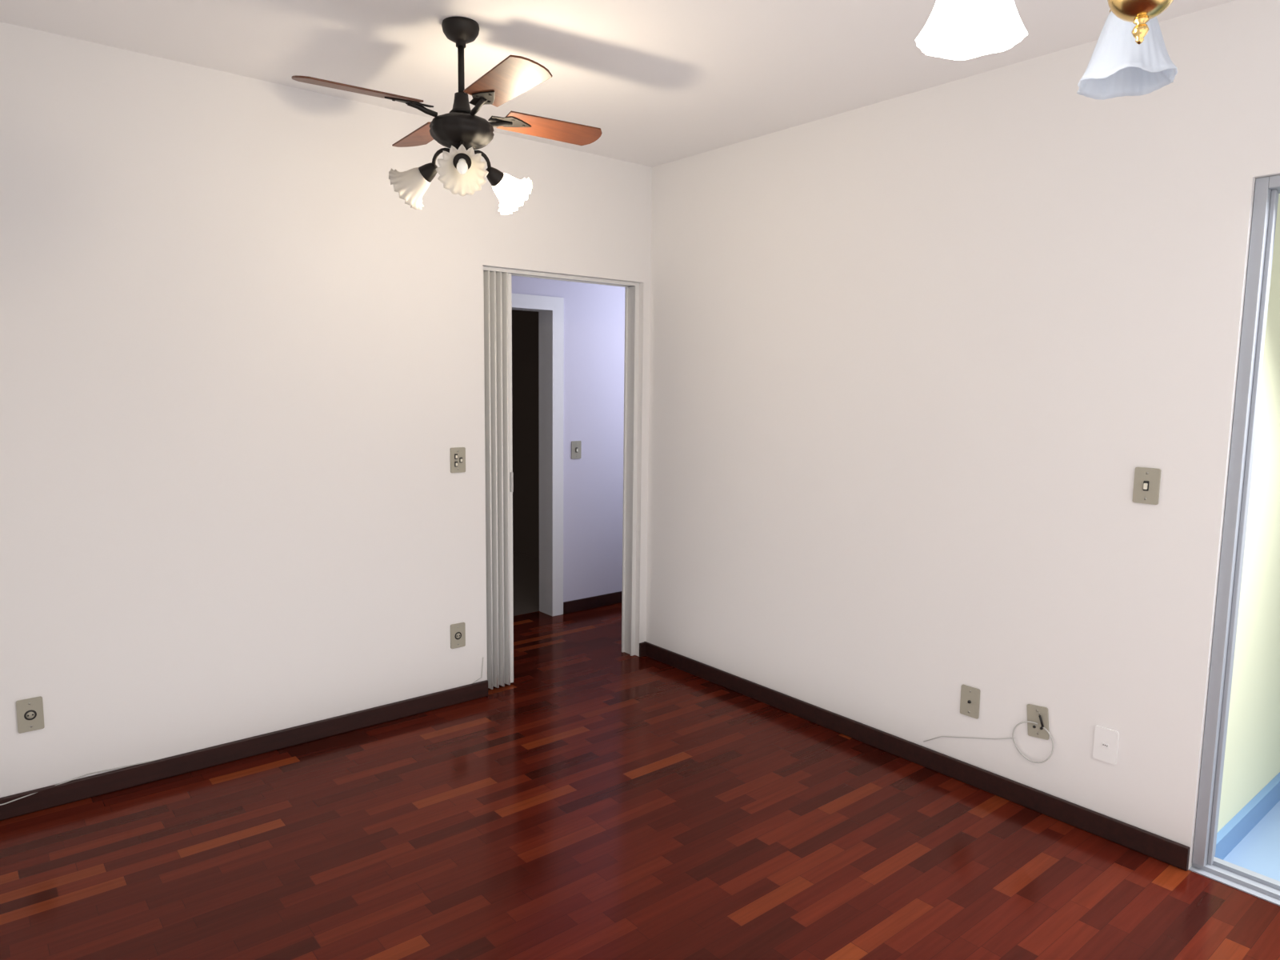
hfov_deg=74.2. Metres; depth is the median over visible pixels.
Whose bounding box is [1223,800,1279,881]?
floor
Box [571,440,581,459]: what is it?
switch
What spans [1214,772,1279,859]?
baseboard
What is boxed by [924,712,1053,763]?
cord
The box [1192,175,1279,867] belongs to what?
door frame
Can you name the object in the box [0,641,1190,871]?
baseboard
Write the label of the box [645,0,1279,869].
wall
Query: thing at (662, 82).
ceiling
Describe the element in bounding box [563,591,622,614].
baseboard
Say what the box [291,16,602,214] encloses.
ceiling fan
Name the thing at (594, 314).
wall
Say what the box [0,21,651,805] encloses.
wall
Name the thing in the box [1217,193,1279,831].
wall
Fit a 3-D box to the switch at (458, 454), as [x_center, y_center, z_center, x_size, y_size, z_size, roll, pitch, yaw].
[-0.852,-0.093,3.970,0.076,0.118,0.015,-5,9,-39]
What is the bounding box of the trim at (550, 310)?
[511,292,563,615]
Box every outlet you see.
[16,696,44,733]
[450,622,465,648]
[960,684,980,719]
[1026,704,1049,739]
[1092,725,1119,764]
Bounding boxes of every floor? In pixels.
[0,602,1279,959]
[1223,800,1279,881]
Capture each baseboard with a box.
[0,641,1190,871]
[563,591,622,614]
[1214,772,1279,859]
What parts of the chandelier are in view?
lamp shade, lamp shade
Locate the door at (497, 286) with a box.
[483,270,513,689]
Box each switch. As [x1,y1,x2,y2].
[450,447,465,472]
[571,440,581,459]
[1132,467,1161,504]
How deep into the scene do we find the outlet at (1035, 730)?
3.10 m
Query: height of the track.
0.118 m
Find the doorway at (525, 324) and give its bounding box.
[512,309,539,615]
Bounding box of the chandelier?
[915,0,1177,99]
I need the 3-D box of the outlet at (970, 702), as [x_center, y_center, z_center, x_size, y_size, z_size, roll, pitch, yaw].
[1.288,0.866,3.308,0.013,0.118,0.076,-5,9,-39]
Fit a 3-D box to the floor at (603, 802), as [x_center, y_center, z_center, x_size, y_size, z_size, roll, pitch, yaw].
[0.788,1.244,3.293,6.050,0.100,5.700,-5,9,-39]
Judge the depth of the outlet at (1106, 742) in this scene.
2.92 m
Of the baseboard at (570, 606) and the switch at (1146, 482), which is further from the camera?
the baseboard at (570, 606)
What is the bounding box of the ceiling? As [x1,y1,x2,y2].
[0,0,1235,167]
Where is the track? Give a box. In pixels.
[1188,856,1279,906]
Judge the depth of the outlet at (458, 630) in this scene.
4.06 m
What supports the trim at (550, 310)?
attached to the wall at (594, 314)
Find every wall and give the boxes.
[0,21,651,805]
[511,275,624,602]
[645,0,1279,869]
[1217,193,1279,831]
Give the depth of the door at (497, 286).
4.17 m
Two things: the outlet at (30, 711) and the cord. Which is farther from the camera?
the cord
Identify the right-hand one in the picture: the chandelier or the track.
the track

